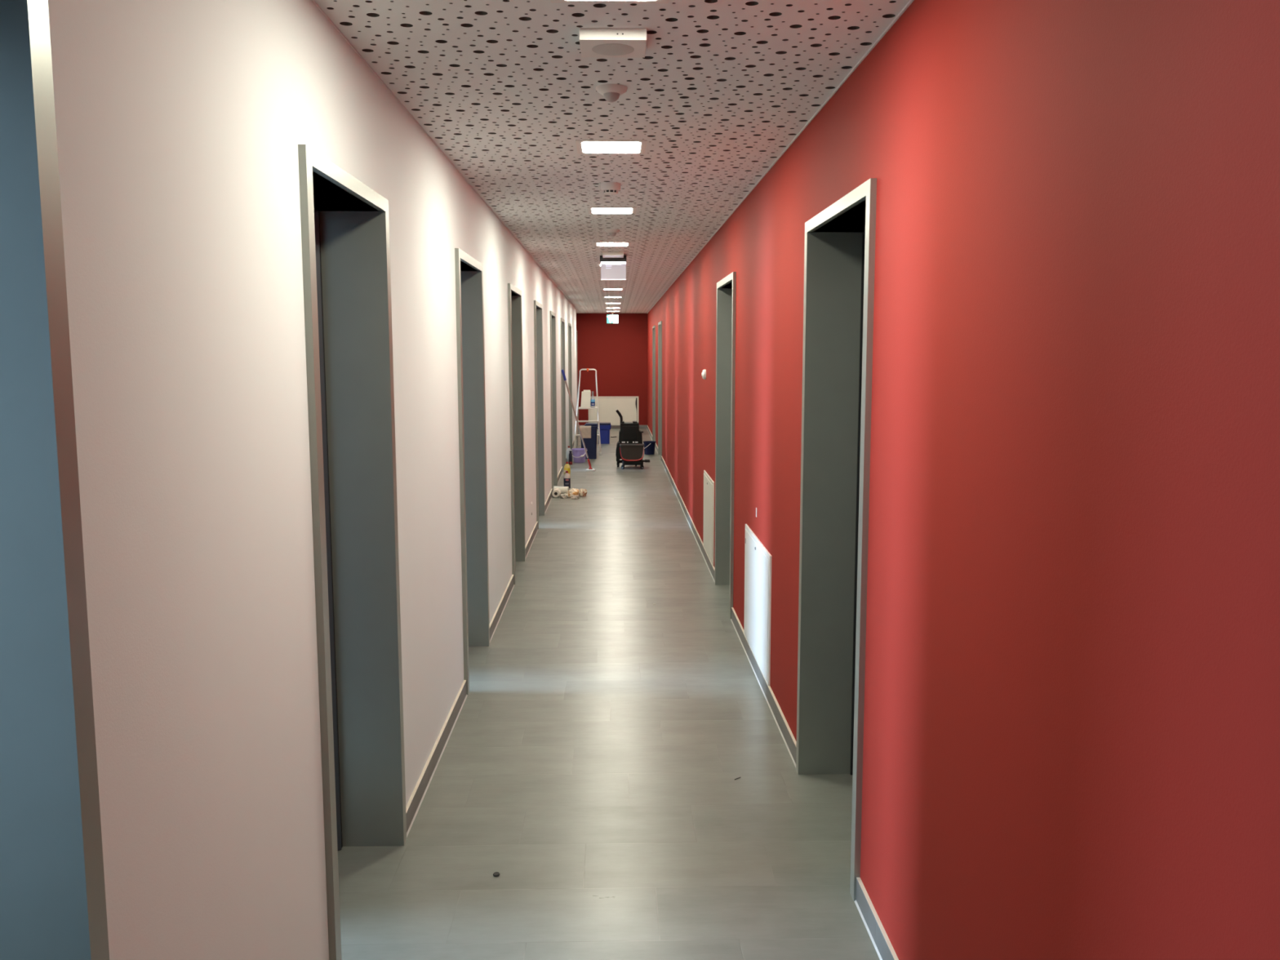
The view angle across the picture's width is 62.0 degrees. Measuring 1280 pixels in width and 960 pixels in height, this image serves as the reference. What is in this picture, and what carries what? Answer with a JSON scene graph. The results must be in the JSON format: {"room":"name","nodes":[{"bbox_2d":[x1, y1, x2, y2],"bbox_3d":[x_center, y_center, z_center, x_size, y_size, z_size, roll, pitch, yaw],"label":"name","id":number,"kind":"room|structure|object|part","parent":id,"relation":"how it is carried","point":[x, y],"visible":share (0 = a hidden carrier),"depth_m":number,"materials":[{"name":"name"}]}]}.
{"room":"office corridor","nodes":[
{"label":"office corridor","id":0,"kind":"room"},
{"bbox_2d":[48,0,577,959],"bbox_3d":[-1.052,-0.672,8.920,0.200,2.529,24.320,0,7,-1],"label":"wall","id":1,"kind":"structure","parent":0,"point":[181,125],"depth_m":2.03,"materials":[{"name":"white paint"}]},
{"bbox_2d":[311,0,576,309],"bbox_3d":[-0.953,-1.907,8.775,0.006,0.006,24.320,0,7,-1],"label":"trim","id":2,"kind":"structure","parent":1,"relation":"attached to","point":[313,1],"depth_m":3.63,"materials":[{"name":"white paint"}]},
{"bbox_2d":[405,435,577,837],"bbox_3d":[-0.944,0.545,9.068,0.020,0.076,24.320,0,7,-1],"label":"baseboard","id":3,"kind":"structure","parent":1,"relation":"attached to","point":[415,802],"depth_m":4.58,"materials":[{"name":"grey vinyl"}]},
{"bbox_2d":[507,283,525,585],"bbox_3d":[-1.190,-0.360,7.967,0.560,2.134,0.920,0,7,-1],"label":"door","id":4,"kind":"structure","parent":1,"relation":"in","point":[514,302],"depth_m":8.34,"materials":[{"name":"grey metal"}]},
{"bbox_2d":[568,323,572,450],"bbox_3d":[-1.525,-1.518,17.703,0.750,2.134,0.920,0,7,-1],"label":"door","id":5,"kind":"structure","parent":1,"relation":"in","point":[570,380],"depth_m":18.04,"materials":[{"name":"grey metal"}]},
{"bbox_2d":[337,428,879,959],"bbox_3d":[-2.073,0.494,10.343,6.850,0.120,26.920,0,7,-1],"label":"floor","id":6,"kind":"structure","parent":0,"point":[602,735],"depth_m":4.01,"materials":[{"name":"grey laminate"}]},
{"bbox_2d":[493,871,499,876],"bbox_3d":[-0.458,1.256,3.394,0.022,0.005,0.026,0,7,-1],"label":"stopper","id":7,"kind":"object","parent":6,"relation":"on","point":[495,873],"visible":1,"depth_m":3.39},
{"bbox_2d":[551,488,560,497],"bbox_3d":[-0.966,0.149,12.344,0.088,0.088,0.150,0,7,3],"label":"paper roll","id":8,"kind":"object","parent":6,"relation":"on","point":[557,492],"visible":0.99,"depth_m":12.27,"materials":[{"name":"white paper"}]},
{"bbox_2d":[553,486,568,493],"bbox_3d":[-0.925,0.123,12.544,0.170,0.092,0.092,1,7,9],"label":"paper roll","id":9,"kind":"object","parent":6,"relation":"on","point":[563,489],"visible":0.48,"depth_m":12.50,"materials":[{"name":"white paper"}]},
{"bbox_2d":[560,493,568,498],"bbox_3d":[-0.871,0.178,12.255,0.115,0.051,0.120,5,9,38],"label":"rag","id":10,"kind":"object","parent":6,"relation":"on","point":[565,495],"visible":1,"depth_m":12.21,"materials":[{"name":"white fabric"}]},
{"bbox_2d":[564,471,570,488],"bbox_3d":[-0.892,0.001,13.023,0.082,0.222,0.067,0,7,-1],"label":"bottle","id":11,"kind":"object","parent":6,"relation":"on","point":[566,476],"visible":0.84,"depth_m":13.00,"materials":[{"name":"plastic"}]},
{"bbox_2d":[564,462,570,475],"bbox_3d":[-0.958,-0.122,14.014,0.084,0.232,0.069,0,7,-1],"label":"bottle","id":12,"kind":"object","parent":6,"relation":"on","point":[566,468],"visible":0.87,"depth_m":13.99,"materials":[{"name":"yellow plastic"}]},
{"bbox_2d":[566,445,571,463],"bbox_3d":[-1.065,-0.377,15.996,0.080,0.268,0.064,0,7,-1],"label":"bottle","id":13,"kind":"object","parent":6,"relation":"on","point":[568,450],"visible":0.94,"depth_m":15.97,"materials":[{"name":"plastic"}]},
{"bbox_2d":[568,450,572,464],"bbox_3d":[-1.035,-0.332,15.891,0.054,0.205,0.045,0,7,-1],"label":"bottle","id":14,"kind":"object","parent":6,"relation":"on","point":[570,453],"visible":1,"depth_m":15.88,"materials":[{"name":"plastic"}]},
{"bbox_2d":[566,488,578,497],"bbox_3d":[-0.778,0.144,12.303,0.148,0.107,0.171,0,7,-1],"label":"rag","id":15,"kind":"object","parent":6,"relation":"on","point":[575,491],"visible":0.75,"depth_m":12.26,"materials":[{"name":"beige fabric"}]},
{"bbox_2d":[570,494,579,499],"bbox_3d":[-0.741,0.192,12.152,0.102,0.047,0.064,0,7,-1],"label":"rag","id":16,"kind":"object","parent":6,"relation":"on","point":[573,496],"visible":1,"depth_m":12.13,"materials":[{"name":"beige fabric"}]},
{"bbox_2d":[561,369,595,471],"bbox_3d":[-0.814,-0.828,14.871,0.219,1.430,0.601,5,9,38],"label":"mop","id":17,"kind":"object","parent":6,"relation":"on","point":[589,468],"visible":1,"depth_m":14.87,"materials":[{"name":"blue plastic"}]},
{"bbox_2d":[571,448,586,462],"bbox_3d":[-0.925,-0.371,16.211,0.248,0.206,0.258,0,7,-1],"label":"bucket","id":18,"kind":"object","parent":6,"relation":"on","point":[579,455],"visible":0.85,"depth_m":16.14,"materials":[{"name":"purple plastic"}]},
{"bbox_2d":[578,488,586,496],"bbox_3d":[-0.674,0.143,12.395,0.120,0.086,0.147,0,7,-1],"label":"rag","id":19,"kind":"object","parent":6,"relation":"on","point":[582,492],"visible":0.99,"depth_m":12.36,"materials":[{"name":"beige fabric"}]},
{"bbox_2d":[573,368,601,455],"bbox_3d":[-0.870,-1.147,17.672,0.466,1.402,0.840,0,7,-1],"label":"step ladder","id":20,"kind":"object","parent":6,"relation":"on","point":[587,369],"visible":0.79,"depth_m":17.44,"materials":[{"name":"metal"}]},
{"bbox_2d":[580,391,591,407],"bbox_3d":[-0.887,-1.319,17.450,0.167,0.263,0.089,0,7,-1],"label":"towel stack","id":21,"kind":"object","parent":20,"relation":"on","point":[585,395],"visible":1,"depth_m":17.41,"materials":[{"name":"white fabric"}]},
{"bbox_3d":[-0.866,-0.848,17.869,0.420,0.731,0.473,0,7,-1],"label":"frame","id":22,"kind":"part","parent":20,"relation":"part of","materials":[{"name":"metal"}]},
{"bbox_2d":[591,391,595,407],"bbox_3d":[-0.775,-1.318,17.448,0.066,0.262,0.070,5,8,36],"label":"spray bottle","id":23,"kind":"object","parent":20,"relation":"on","point":[593,399],"visible":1,"depth_m":17.44,"materials":[{"name":"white plastic"}]},
{"bbox_2d":[580,422,597,458],"bbox_3d":[-0.805,-0.619,16.830,0.274,0.552,0.316,0,7,-1],"label":"waste bin","id":24,"kind":"object","parent":6,"relation":"on","point":[590,444],"visible":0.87,"depth_m":16.69,"materials":[{"name":"blue plastic"}]},
{"bbox_2d":[579,426,591,438],"bbox_3d":[-0.852,-0.752,16.670,0.179,0.191,0.064,0,7,-1],"label":"cloth","id":25,"kind":"object","parent":24,"relation":"hanging from","point":[585,430],"visible":0.94,"depth_m":16.64,"materials":[{"name":"beige fabric"}]},
{"bbox_3d":[-0.777,-0.874,16.801,0.210,0.040,0.290,0,7,-1],"label":"lid","id":26,"kind":"part","parent":24,"relation":"part of","materials":[{"name":"blue plastic"}]},
{"bbox_2d":[597,422,611,444],"bbox_3d":[-0.658,-0.863,19.625,0.255,0.374,0.309,0,7,-1],"label":"waste bin","id":27,"kind":"object","parent":6,"relation":"on","point":[605,428],"visible":0.8,"depth_m":19.49,"materials":[{"name":"blue plastic"}]},
{"bbox_3d":[-0.658,-1.034,19.605,0.239,0.029,0.293,0,7,-1],"label":"lid","id":28,"kind":"part","parent":27,"relation":"part of","materials":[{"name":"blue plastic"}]},
{"bbox_2d":[615,409,649,469],"bbox_3d":[-0.109,-0.598,15.413,0.490,0.844,0.572,0,7,-1],"label":"cart","id":29,"kind":"object","parent":6,"relation":"on","point":[629,446],"visible":1,"depth_m":15.33,"materials":[{"name":"black plastic"}]},
{"bbox_3d":[-0.320,-0.419,15.466,0.059,0.275,0.300,0,7,-1],"label":"panel","id":30,"kind":"part","parent":29,"relation":"part of","materials":[{"name":"black plastic"}]},
{"bbox_3d":[-0.300,-0.877,15.390,0.108,0.283,0.043,-3,7,-23],"label":"lever handle","id":31,"kind":"part","parent":29,"relation":"part of","materials":[{"name":"black plastic"}]},
{"bbox_3d":[-0.144,-0.673,15.362,0.210,0.205,0.014,0,7,-1],"label":"wringer panel","id":32,"kind":"part","parent":29,"relation":"part of","materials":[{"name":"black plastic"}]},
{"bbox_3d":[-0.113,-0.366,15.163,0.353,0.199,0.020,0,7,-1],"label":"rim rail","id":33,"kind":"part","parent":29,"relation":"part of","materials":[{"name":"red plastic"}]},
{"bbox_2d":[643,440,656,454],"bbox_3d":[0.157,-0.527,17.484,0.216,0.212,0.226,0,7,-1],"label":"bucket","id":34,"kind":"object","parent":6,"relation":"on","point":[649,446],"visible":0.98,"depth_m":17.42,"materials":[{"name":"blue plastic"}]},
{"bbox_2d":[576,313,647,425],"bbox_3d":[-0.600,-2.394,23.368,2.050,2.529,0.150,0,7,-1],"label":"wall","id":35,"kind":"structure","parent":0,"point":[618,353],"depth_m":23.26,"materials":[{"name":"red paint"}]},
{"bbox_2d":[579,425,647,428],"bbox_3d":[-0.613,-1.166,23.433,1.536,0.076,0.011,0,7,-1],"label":"baseboard","id":36,"kind":"structure","parent":35,"relation":"attached to","point":[611,426],"depth_m":23.44,"materials":[{"name":"grey plastic"}]},
{"bbox_2d":[588,395,638,425],"bbox_3d":[-0.581,-1.518,23.381,1.102,0.632,0.039,0,7,-1],"label":"access panel","id":37,"kind":"object","parent":35,"relation":"attached to","point":[628,406],"visible":0.75,"depth_m":23.38,"materials":[{"name":"grey plastic"}]},
{"bbox_2d":[314,0,910,313],"bbox_3d":[-0.280,-2.056,10.011,1.942,0.061,26.876,0,7,-1],"label":"ceiling","id":38,"kind":"structure","parent":0,"point":[505,89],"depth_m":3.64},
{"bbox_2d":[550,0,669,3],"bbox_3d":[-0.071,-1.158,2.479,0.290,0.005,0.290,0,7,-1],"label":"recessed light","id":39,"kind":"object","parent":38,"relation":"in","point":[551,1],"visible":1,"depth_m":2.61,"materials":[{"name":"white plastic"}]},
{"bbox_2d":[583,0,653,0],"bbox_3d":[-0.071,-1.158,2.479,0.243,0.004,0.243,0,7,-1],"label":"diffuser","id":40,"kind":"object","parent":39,"relation":"attached to","point":[584,0],"depth_m":2.60,"materials":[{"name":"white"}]},
{"bbox_2d":[600,182,620,195],"bbox_3d":[-0.150,-1.486,5.440,0.102,0.052,0.102,0,7,-1],"label":"smoke detector","id":41,"kind":"object","parent":38,"relation":"attached to","point":[608,188],"visible":1,"depth_m":5.41,"materials":[{"name":"white plastic"}]},
{"bbox_2d":[575,139,647,154],"bbox_3d":[-0.120,-1.395,4.465,0.290,0.005,0.290,0,7,-1],"label":"recessed light","id":42,"kind":"object","parent":38,"relation":"in","point":[584,146],"visible":1,"depth_m":4.44,"materials":[{"name":"white plastic"}]},
{"bbox_2d":[582,142,640,153],"bbox_3d":[-0.120,-1.394,4.465,0.243,0.004,0.243,0,7,-1],"label":"diffuser","id":43,"kind":"object","parent":42,"relation":"attached to","point":[587,147],"depth_m":4.47,"materials":[{"name":"white plastic"}]},
{"bbox_2d":[595,84,627,102],"bbox_3d":[-0.092,-1.256,3.475,0.104,0.045,0.104,0,7,-1],"label":"sensor","id":44,"kind":"object","parent":38,"relation":"attached to","point":[611,93],"visible":1,"depth_m":3.45,"materials":[{"name":"white plastic"}]},
{"bbox_2d":[587,207,636,213],"bbox_3d":[-0.169,-1.631,6.450,0.290,0.005,0.290,0,7,-1],"label":"recessed light","id":45,"kind":"object","parent":38,"relation":"in","point":[591,210],"visible":1,"depth_m":6.42,"materials":[{"name":"white plastic"}]},
{"bbox_2d":[593,241,631,246],"bbox_3d":[-0.218,-1.867,8.436,0.290,0.005,0.290,0,7,-1],"label":"recessed light","id":46,"kind":"object","parent":38,"relation":"in","point":[596,243],"visible":1,"depth_m":8.38,"materials":[{"name":"white plastic"}]},
{"bbox_2d":[596,242,627,245],"bbox_3d":[-0.218,-1.867,8.436,0.243,0.004,0.243,0,7,-1],"label":"diffuser","id":47,"kind":"object","parent":46,"relation":"attached to","point":[597,243],"depth_m":8.40,"materials":[{"name":"white plastic"}]},
{"bbox_2d":[604,229,619,236],"bbox_3d":[-0.193,-1.733,7.485,0.104,0.045,0.104,0,7,-1],"label":"sensor","id":48,"kind":"object","parent":38,"relation":"attached to","point":[612,233],"visible":1,"depth_m":7.46,"materials":[{"name":"white plastic"}]},
{"bbox_2d":[606,309,618,324],"bbox_3d":[-0.545,-3.246,21.180,0.244,0.278,0.055,0,7,-1],"label":"exit sign","id":49,"kind":"object","parent":38,"relation":"hanging from","point":[612,318],"visible":1,"depth_m":21.16,"materials":[{"name":"grey plastic"}]},
{"bbox_2d":[600,251,626,279],"bbox_3d":[-0.234,-1.863,9.292,0.234,0.214,0.400,0,7,-1],"label":"hanging sign","id":50,"kind":"object","parent":38,"relation":"hanging from","point":[613,264],"visible":1,"depth_m":9.43,"materials":[{"name":"grey plastic"}]},
{"bbox_3d":[-0.235,-1.850,9.445,0.222,0.145,0.008,0,7,-1],"label":"plate","id":51,"kind":"part","parent":50,"relation":"part of","materials":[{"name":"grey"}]},
{"bbox_2d":[602,288,623,289],"bbox_3d":[-0.365,-2.576,14.392,0.290,0.005,0.290,0,7,-1],"label":"recessed light","id":52,"kind":"object","parent":38,"relation":"in","point":[602,288],"visible":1,"depth_m":14.31,"materials":[{"name":"white plastic"}]},
{"bbox_2d":[603,296,622,297],"bbox_3d":[-0.414,-2.813,16.377,0.290,0.005,0.290,0,7,-1],"label":"recessed light","id":53,"kind":"object","parent":38,"relation":"in","point":[603,296],"visible":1,"depth_m":16.27,"materials":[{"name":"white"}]},
{"bbox_2d":[647,0,1279,959],"bbox_3d":[0.590,-0.816,10.102,0.200,2.529,26.620,0,7,-1],"label":"wall","id":54,"kind":"structure","parent":0,"point":[1071,747],"depth_m":1.80,"materials":[{"name":"red paint"}]},
{"bbox_2d":[652,325,655,440],"bbox_3d":[0.410,-1.715,19.329,0.330,2.134,1.030,0,7,-1],"label":"door","id":55,"kind":"structure","parent":54,"relation":"in","point":[653,326],"depth_m":19.74,"materials":[{"name":"grey metal"}]},
{"bbox_2d":[657,320,662,461],"bbox_3d":[0.472,-1.415,16.807,0.330,2.134,1.030,0,7,-1],"label":"door","id":56,"kind":"structure","parent":54,"relation":"in","point":[660,324],"depth_m":17.18,"materials":[{"name":"grey metal"}]},
{"bbox_2d":[701,368,706,379],"bbox_3d":[0.511,-0.847,8.545,0.036,0.080,0.080,0,7,-1],"label":"wall sensor","id":57,"kind":"object","parent":54,"relation":"attached to","point":[704,371],"visible":1,"depth_m":8.52,"materials":[{"name":"white plastic"}]},
{"bbox_2d":[702,470,714,565],"bbox_3d":[0.531,0.279,8.302,0.020,0.626,0.820,0,7,-1],"label":"access panel","id":58,"kind":"object","parent":54,"relation":"attached to","point":[708,484],"visible":1,"depth_m":8.18,"materials":[{"name":"grey plastic"}]},
{"bbox_2d":[714,271,736,619],"bbox_3d":[0.713,-0.252,7.040,0.330,2.134,1.039,0,7,-1],"label":"door","id":59,"kind":"structure","parent":54,"relation":"in","point":[726,297],"depth_m":7.47,"materials":[{"name":"grey metal"}]},
{"bbox_2d":[743,524,771,685],"bbox_3d":[0.600,0.611,5.507,0.020,0.626,0.950,0,7,-1],"label":"access panel","id":60,"kind":"object","parent":54,"relation":"attached to","point":[757,560],"visible":1,"depth_m":5.37,"materials":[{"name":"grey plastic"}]},
{"bbox_2d":[647,425,898,959],"bbox_3d":[0.486,0.402,10.244,0.020,0.076,26.620,0,7,-1],"label":"baseboard","id":61,"kind":"structure","parent":54,"relation":"attached to","point":[883,947],"depth_m":4.61,"materials":[{"name":"grey plastic"}]},
{"bbox_2d":[647,0,914,313],"bbox_3d":[0.486,-2.050,9.953,0.008,0.007,26.620,0,7,-1],"label":"trim","id":62,"kind":"structure","parent":54,"relation":"attached to","point":[910,2],"depth_m":3.65,"materials":[{"name":"paint"}]},
{"bbox_2d":[795,177,876,901],"bbox_3d":[0.798,0.155,3.615,0.330,2.134,1.028,0,7,-1],"label":"door","id":63,"kind":"structure","parent":54,"relation":"in","point":[839,267],"depth_m":4.04,"materials":[{"name":"grey metal"}]},
{"bbox_3d":[-1.450,-2.245,22.131,0.200,2.529,2.300,0,7,-1],"label":"wall","id":64,"kind":"structure","parent":0,"visible":0},
{"bbox_2d":[576,330,577,398],"bbox_3d":[-1.440,-2.117,22.731,0.188,2.134,0.940,0,7,-1],"label":"door","id":65,"kind":"structure","parent":64,"relation":"in","point":[576,331],"depth_m":23.12,"materials":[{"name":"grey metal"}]},
{"bbox_3d":[-3.157,-0.566,8.140,4.047,2.509,22.850,0,7,-1],"label":"wall","id":66,"kind":"structure","parent":0,"visible":0},
{"bbox_2d":[0,0,109,959],"bbox_3d":[-1.257,0.469,1.008,1.039,2.134,0.931,0,7,-1],"label":"door","id":67,"kind":"structure","parent":66,"relation":"in","point":[53,900],"depth_m":1.39,"materials":[{"name":"grey metal"}]},
{"bbox_2d":[297,144,406,959],"bbox_3d":[-1.224,0.226,3.053,0.872,2.134,0.918,0,7,-1],"label":"door frame","id":68,"kind":"structure","parent":66,"relation":"in","point":[346,255],"depth_m":3.43,"materials":[{"name":"grey metal"}]},
{"bbox_2d":[454,248,489,694],"bbox_3d":[-1.280,-0.066,5.499,0.863,2.134,0.918,0,7,-1],"label":"door frame","id":69,"kind":"structure","parent":66,"relation":"in","point":[468,284],"depth_m":5.88,"materials":[{"name":"grey metal"}]},
{"bbox_2d":[533,300,544,529],"bbox_3d":[-1.401,-0.645,10.365,0.865,2.134,0.920,0,7,-1],"label":"door","id":70,"kind":"structure","parent":66,"relation":"in","point":[538,318],"depth_m":10.73,"materials":[{"name":"grey metal"}]},
{"bbox_2d":[549,311,557,491],"bbox_3d":[-1.452,-0.936,12.807,0.847,2.134,0.920,0,7,-1],"label":"door","id":71,"kind":"structure","parent":66,"relation":"in","point":[552,315],"depth_m":13.16,"materials":[{"name":"grey metal"}]},
{"bbox_2d":[560,317,565,471],"bbox_3d":[-1.521,-1.226,15.249,0.865,2.134,0.920,0,7,-1],"label":"door","id":72,"kind":"structure","parent":66,"relation":"in","point":[562,324],"depth_m":15.59,"materials":[{"name":"grey metal"}]}
]}

